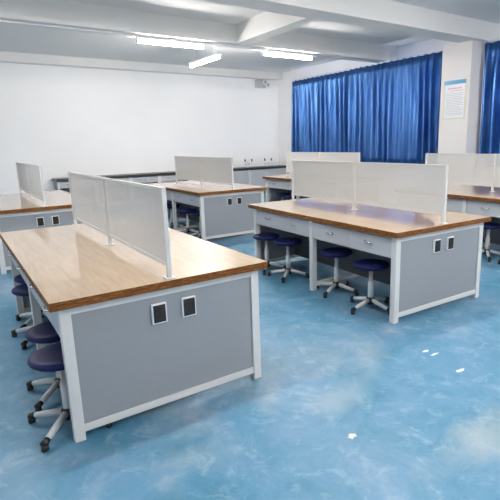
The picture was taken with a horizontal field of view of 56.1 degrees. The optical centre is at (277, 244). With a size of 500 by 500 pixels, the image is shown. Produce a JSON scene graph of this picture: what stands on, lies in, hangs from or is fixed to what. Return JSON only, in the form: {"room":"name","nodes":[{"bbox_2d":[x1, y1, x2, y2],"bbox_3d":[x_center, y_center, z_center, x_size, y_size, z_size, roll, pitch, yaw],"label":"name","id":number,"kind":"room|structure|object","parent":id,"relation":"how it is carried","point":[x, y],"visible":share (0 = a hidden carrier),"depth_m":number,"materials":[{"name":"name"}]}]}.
{"room":"science classroom","nodes":[
{"label":"science classroom","id":0,"kind":"room"},
{"bbox_2d":[0,62,278,193],"bbox_3d":[-4.652,-2.797,11.977,11.720,3.620,0.200,-10,15,-34],"label":"wall","id":1,"kind":"structure","parent":0,"point":[60,120],"depth_m":12.21,"materials":[{"name":"white paint"}]},
{"bbox_2d":[0,51,281,80],"bbox_3d":[-4.563,-4.430,11.430,11.320,0.200,0.250,-10,15,-34],"label":"trim","id":2,"kind":"structure","parent":1,"relation":"attached to","point":[5,57],"depth_m":11.84,"materials":[{"name":"paint"}]},
{"bbox_2d":[255,80,269,87],"bbox_3d":[-0.462,-4.929,14.334,0.468,0.238,0.151,-10,15,-34],"label":"emergency light","id":3,"kind":"object","parent":1,"relation":"attached to","point":[258,83],"visible":1,"depth_m":14.30,"materials":[{"name":"grey plastic"}]},
{"bbox_2d":[0,191,499,499],"bbox_3d":[-0.281,0.238,6.340,11.720,0.100,15.250,-10,15,-34],"label":"floor","id":4,"kind":"structure","parent":0,"point":[362,405],"depth_m":2.66,"materials":[{"name":"blue paint"}]},
{"bbox_2d":[11,283,42,349],"bbox_3d":[-1.970,0.549,3.839,0.370,0.441,0.370,-12,16,-39],"label":"stool","id":5,"kind":"object","parent":4,"relation":"on","point":[21,290],"visible":0.31,"depth_m":3.71,"materials":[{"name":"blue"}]},
{"bbox_2d":[14,274,45,331],"bbox_3d":[-2.139,0.479,4.178,0.370,0.441,0.370,-10,15,-34],"label":"stool","id":6,"kind":"object","parent":4,"relation":"on","point":[18,278],"visible":0.23,"depth_m":4.08,"materials":[{"name":"grey metal"}]},
{"bbox_2d":[25,321,60,411],"bbox_3d":[-1.382,0.730,2.951,0.370,0.441,0.370,-10,15,-34],"label":"stool","id":7,"kind":"object","parent":4,"relation":"on","point":[42,333],"visible":0.45,"depth_m":2.86,"materials":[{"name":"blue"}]},
{"bbox_2d":[0,162,96,274],"bbox_3d":[-3.638,-0.536,6.946,1.265,1.310,2.412,-10,15,-34],"label":"laboratory bench","id":8,"kind":"object","parent":4,"relation":"on","point":[28,210],"visible":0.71,"depth_m":6.08,"materials":[{"name":"grey paint"}]},
{"bbox_2d":[37,218,43,225],"bbox_3d":[-3.027,-0.290,5.974,0.072,0.102,0.007,-10,15,-34],"label":"socket","id":9,"kind":"object","parent":8,"relation":"attached to","point":[40,221],"depth_m":5.97,"materials":[{"name":"black plastic"}]},
{"bbox_2d":[52,216,58,223],"bbox_3d":[-2.880,-0.316,6.074,0.072,0.102,0.007,-10,15,-34],"label":"socket","id":10,"kind":"object","parent":8,"relation":"attached to","point":[55,219],"depth_m":6.07,"materials":[{"name":"black plastic"}]},
{"bbox_2d":[27,342,112,452],"bbox_3d":[-1.179,0.802,2.600,0.370,0.441,0.370,-11,15,-37],"label":"stool","id":11,"kind":"object","parent":4,"relation":"on","point":[49,358],"visible":0.54,"depth_m":2.54,"materials":[{"name":"blue leather"}]},
{"bbox_2d":[53,181,97,206],"bbox_3d":[-4.981,-1.224,11.566,0.876,0.739,0.539,-10,15,-34],"label":"cabinet","id":12,"kind":"object","parent":4,"relation":"on","point":[64,185],"depth_m":11.32,"materials":[{"name":"grey paint"}]},
{"bbox_2d":[52,165,285,181],"bbox_3d":[-2.578,-2.037,13.142,6.835,0.060,0.558,-10,15,-34],"label":"countertop","id":13,"kind":"structure","parent":12,"relation":"on","point":[271,166],"depth_m":12.41,"materials":[{"name":"grey"}]},
{"bbox_2d":[95,177,132,206],"bbox_3d":[-4.262,-1.349,12.057,0.876,0.739,0.539,-10,15,-34],"label":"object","id":14,"kind":"structure","parent":4,"relation":"on","point":[127,178],"depth_m":12.14,"materials":[{"name":"grey paint"}]},
{"bbox_2d":[0,171,267,442],"bbox_3d":[-1.270,0.142,3.593,1.265,1.310,2.412,-10,15,-34],"label":"laboratory bench","id":15,"kind":"object","parent":4,"relation":"on","point":[146,314],"visible":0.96,"depth_m":2.78,"materials":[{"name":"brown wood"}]},
{"bbox_2d":[151,302,167,324],"bbox_3d":[-0.666,0.385,2.630,0.086,0.116,0.020,-10,15,-34],"label":"power socket","id":16,"kind":"object","parent":15,"relation":"attached to","point":[159,310],"depth_m":2.62,"materials":[{"name":"black plastic"}]},
{"bbox_2d":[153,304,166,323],"bbox_3d":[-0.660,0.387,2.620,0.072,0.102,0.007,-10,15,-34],"label":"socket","id":17,"kind":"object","parent":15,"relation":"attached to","point":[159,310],"depth_m":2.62,"materials":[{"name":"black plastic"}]},
{"bbox_2d":[181,295,196,316],"bbox_3d":[-0.519,0.360,2.730,0.086,0.116,0.020,-10,15,-34],"label":"power socket","id":18,"kind":"object","parent":15,"relation":"attached to","point":[188,302],"depth_m":2.72,"materials":[{"name":"black plastic"}]},
{"bbox_2d":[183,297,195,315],"bbox_3d":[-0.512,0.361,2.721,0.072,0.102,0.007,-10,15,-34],"label":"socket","id":19,"kind":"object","parent":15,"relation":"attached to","point":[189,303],"depth_m":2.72,"materials":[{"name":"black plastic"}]},
{"bbox_2d":[128,176,159,204],"bbox_3d":[-3.591,-1.465,12.514,0.756,0.739,0.539,-10,15,-34],"label":"cabinet","id":20,"kind":"object","parent":4,"relation":"on","point":[145,179],"depth_m":12.34,"materials":[{"name":"grey paint"}]},
{"bbox_2d":[159,174,189,182],"bbox_3d":[-2.921,-1.582,12.972,0.876,0.739,0.539,-10,15,-34],"label":"cabinet","id":21,"kind":"object","parent":4,"relation":"on","point":[163,178],"depth_m":12.66,"materials":[{"name":"grey paint"}]},
{"bbox_2d":[167,204,184,227],"bbox_3d":[-1.971,-0.518,8.709,0.370,0.441,0.370,-11,16,-39],"label":"stool","id":22,"kind":"object","parent":4,"relation":"on","point":[169,206],"visible":0.41,"depth_m":8.68,"materials":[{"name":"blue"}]},
{"bbox_2d":[177,208,198,232],"bbox_3d":[-1.556,-0.391,8.084,0.370,0.441,0.370,-7,14,-26],"label":"stool","id":23,"kind":"object","parent":4,"relation":"on","point":[184,210],"visible":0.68,"depth_m":8.06,"materials":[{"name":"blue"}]},
{"bbox_2d":[189,211,200,237],"bbox_3d":[-1.273,-0.325,7.751,0.370,0.441,0.370,-13,17,-42],"label":"stool","id":24,"kind":"object","parent":4,"relation":"on","point":[194,213],"visible":0.35,"depth_m":7.71,"materials":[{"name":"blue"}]},
{"bbox_2d":[148,156,266,239],"bbox_3d":[-1.373,-0.938,8.531,1.265,1.310,2.412,-10,15,-33],"label":"laboratory bench","id":25,"kind":"object","parent":4,"relation":"on","point":[222,203],"visible":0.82,"depth_m":7.78,"materials":[{"name":"grey paint"}]},
{"bbox_2d":[233,170,249,184],"bbox_3d":[-1.407,-1.845,14.005,1.060,0.739,0.536,-10,15,-34],"label":"cabinet","id":26,"kind":"object","parent":4,"relation":"on","point":[241,176],"depth_m":13.94,"materials":[{"name":"grey paint"}]},
{"bbox_2d":[249,168,288,186],"bbox_3d":[-0.375,-2.024,14.709,1.456,0.739,0.536,-10,15,-34],"label":"cabinet","id":27,"kind":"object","parent":4,"relation":"on","point":[256,176],"depth_m":14.35,"materials":[{"name":"grey paint"}]},
{"bbox_2d":[253,232,285,274],"bbox_3d":[-0.134,0.095,5.712,0.370,0.441,0.370,-11,15,-37],"label":"stool","id":28,"kind":"object","parent":4,"relation":"on","point":[265,236],"visible":0.78,"depth_m":5.68,"materials":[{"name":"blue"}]},
{"bbox_2d":[275,193,289,200],"bbox_3d":[0.105,-0.891,10.183,0.370,0.441,0.370,-10,15,-35],"label":"stool","id":29,"kind":"object","parent":4,"relation":"on","point":[281,195],"visible":0.38,"depth_m":10.08,"materials":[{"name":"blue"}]},
{"bbox_2d":[268,237,309,282],"bbox_3d":[0.119,0.161,5.383,0.370,0.441,0.370,-8,14,-28],"label":"stool","id":30,"kind":"object","parent":4,"relation":"on","point":[285,241],"visible":1,"depth_m":5.36,"materials":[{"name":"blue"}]},
{"bbox_2d":[263,152,380,201],"bbox_3d":[0.873,-1.255,9.727,1.265,1.310,2.412,-10,15,-33],"label":"laboratory bench","id":31,"kind":"object","parent":4,"relation":"on","point":[278,183],"visible":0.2,"depth_m":9.90,"materials":[{"name":"grey paint"}]},
{"bbox_2d":[317,247,358,297],"bbox_3d":[0.605,0.274,4.813,0.370,0.441,0.370,-3,13,-9],"label":"stool","id":32,"kind":"object","parent":4,"relation":"on","point":[332,252],"visible":0.96,"depth_m":4.77,"materials":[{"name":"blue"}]},
{"bbox_2d":[248,160,490,323],"bbox_3d":[0.830,-0.237,5.090,1.265,1.310,2.412,-9,15,-32],"label":"laboratory bench","id":33,"kind":"object","parent":4,"relation":"on","point":[433,255],"visible":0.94,"depth_m":4.45,"materials":[{"name":"grey paint"}]},
{"bbox_2d":[433,239,440,252],"bbox_3d":[1.397,0.012,4.106,0.086,0.116,0.020,-9,15,-32],"label":"power socket","id":34,"kind":"object","parent":33,"relation":"attached to","point":[436,242],"depth_m":4.09,"materials":[{"name":"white plastic"}]},
{"bbox_2d":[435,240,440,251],"bbox_3d":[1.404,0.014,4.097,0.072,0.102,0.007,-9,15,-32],"label":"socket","id":35,"kind":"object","parent":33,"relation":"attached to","point":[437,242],"depth_m":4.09,"materials":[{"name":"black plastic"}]},
{"bbox_2d":[446,236,453,249],"bbox_3d":[1.548,-0.013,4.201,0.086,0.116,0.020,-9,15,-32],"label":"power socket","id":36,"kind":"object","parent":33,"relation":"attached to","point":[449,239],"depth_m":4.18,"materials":[{"name":"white plastic"}]},
{"bbox_2d":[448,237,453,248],"bbox_3d":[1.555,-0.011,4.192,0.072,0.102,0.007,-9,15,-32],"label":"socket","id":37,"kind":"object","parent":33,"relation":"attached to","point":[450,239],"depth_m":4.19,"materials":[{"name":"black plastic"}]},
{"bbox_2d":[350,259,389,314],"bbox_3d":[0.858,0.378,4.311,0.370,0.441,0.370,0,12,8],"label":"stool","id":38,"kind":"object","parent":4,"relation":"on","point":[370,265],"visible":0.95,"depth_m":4.28,"materials":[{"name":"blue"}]},
{"bbox_2d":[399,153,499,246],"bbox_3d":[2.936,-0.580,6.421,1.265,1.310,2.412,-9,14,-31],"label":"laboratory bench","id":39,"kind":"object","parent":4,"relation":"on","point":[462,197],"visible":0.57,"depth_m":6.45,"materials":[{"name":"grey paint"}]},
{"bbox_2d":[482,222,499,261],"bbox_3d":[2.719,-0.050,6.057,0.370,0.441,0.370,-8,14,-28],"label":"stool","id":40,"kind":"object","parent":4,"relation":"on","point":[487,225],"visible":0.84,"depth_m":6.03,"materials":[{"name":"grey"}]},
{"bbox_2d":[0,0,499,72],"bbox_3d":[-0.370,-3.420,5.538,11.720,0.150,15.250,-10,15,-34],"label":"ceiling","id":41,"kind":"structure","parent":0,"point":[13,38],"depth_m":9.42,"materials":[{"name":"paint"}]},
{"bbox_2d":[189,48,220,67],"bbox_3d":[-1.532,-4.006,9.730,0.110,0.444,1.280,-10,15,-34],"label":"tube light","id":42,"kind":"object","parent":41,"relation":"hanging from","point":[214,56],"visible":0.94,"depth_m":9.69,"materials":[{"name":"white plastic"}]},
{"bbox_2d":[236,12,319,44],"bbox_3d":[-0.056,-3.664,7.715,0.270,0.320,2.020,-10,15,-34],"label":"beam","id":43,"kind":"structure","parent":41,"relation":"attached to","point":[265,25],"depth_m":7.74,"materials":[{"name":"paint"}]},
{"bbox_2d":[278,23,499,201],"bbox_3d":[4.386,-2.397,9.154,0.200,3.620,14.850,-10,15,-34],"label":"wall","id":44,"kind":"structure","parent":0,"point":[430,45],"depth_m":13.32,"materials":[{"name":"white paint"}]},
{"bbox_2d":[0,20,370,61],"bbox_3d":[-1.919,-3.467,7.870,9.800,0.022,0.057,-10,15,-34],"label":"rail","id":45,"kind":"object","parent":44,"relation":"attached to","point":[5,21],"visible":1,"depth_m":7.64,"materials":[{"name":"white plastic"}]},
{"bbox_2d":[136,36,204,49],"bbox_3d":[-1.807,-3.431,7.966,1.200,0.095,0.110,-10,15,-34],"label":"tube light","id":46,"kind":"object","parent":45,"relation":"attached to","point":[139,39],"visible":1,"depth_m":7.91,"materials":[{"name":"white plastic"}]},
{"bbox_2d":[262,50,312,59],"bbox_3d":[0.213,-3.782,9.343,1.200,0.095,0.110,-10,15,-34],"label":"tube light","id":47,"kind":"object","parent":45,"relation":"attached to","point":[264,52],"visible":1,"depth_m":9.28,"materials":[{"name":"white plastic"}]},
{"bbox_2d":[0,0,396,63],"bbox_3d":[-1.971,-3.638,7.831,11.320,0.330,0.360,-10,15,-34],"label":"beam","id":48,"kind":"structure","parent":44,"relation":"attached to","point":[63,13],"depth_m":7.70,"materials":[{"name":"paint"}]},
{"bbox_2d":[199,0,496,42],"bbox_3d":[-0.586,-3.252,5.897,11.320,0.320,0.420,-10,15,-34],"label":"beam","id":49,"kind":"structure","parent":44,"relation":"attached to","point":[384,15],"depth_m":7.25,"materials":[{"name":"paint"}]},
{"bbox_2d":[290,50,442,80],"bbox_3d":[2.040,-4.427,11.707,0.212,0.031,5.500,-10,15,-34],"label":"rail","id":50,"kind":"object","parent":44,"relation":"attached to","point":[439,50],"visible":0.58,"depth_m":11.42,"materials":[{"name":"white plastic"}]},
{"bbox_2d":[291,70,349,161],"bbox_3d":[1.224,-3.474,12.959,0.210,2.324,2.617,-10,15,-34],"label":"curtain","id":51,"kind":"object","parent":50,"relation":"hanging from","point":[319,104],"visible":0.82,"depth_m":12.92,"materials":[{"name":"blue fabric"}]},
{"bbox_2d":[348,51,442,163],"bbox_3d":[2.671,-3.036,10.800,0.226,2.324,2.834,-10,15,-34],"label":"curtain","id":52,"kind":"object","parent":50,"relation":"hanging from","point":[394,106],"visible":0.9,"depth_m":10.73,"materials":[{"name":"blue fabric"}]},
{"bbox_2d":[442,78,466,119],"bbox_3d":[3.467,-2.840,9.173,0.016,0.740,0.500,-10,15,-34],"label":"poster","id":53,"kind":"object","parent":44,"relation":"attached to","point":[454,101],"visible":1,"depth_m":9.16,"materials":[{"name":"beige paper"}]},
{"bbox_2d":[437,40,485,183],"bbox_3d":[3.715,-2.287,9.475,0.570,3.300,0.640,-10,15,-34],"label":"column","id":54,"kind":"structure","parent":44,"relation":"attached to","point":[463,60],"depth_m":9.12,"materials":[{"name":"white paint"}]},
{"bbox_3d":[5.484,-3.457,6.903,0.212,0.031,5.120,-10,15,-34],"label":"rail","id":55,"kind":"object","parent":44,"relation":"attached to","visible":0},
{"bbox_2d":[479,41,499,166],"bbox_3d":[5.399,-2.298,7.136,0.210,2.324,5.016,-10,15,-34],"label":"curtain","id":56,"kind":"object","parent":55,"relation":"hanging from","point":[490,117],"visible":0.87,"depth_m":8.93,"materials":[{"name":"blue fabric"}]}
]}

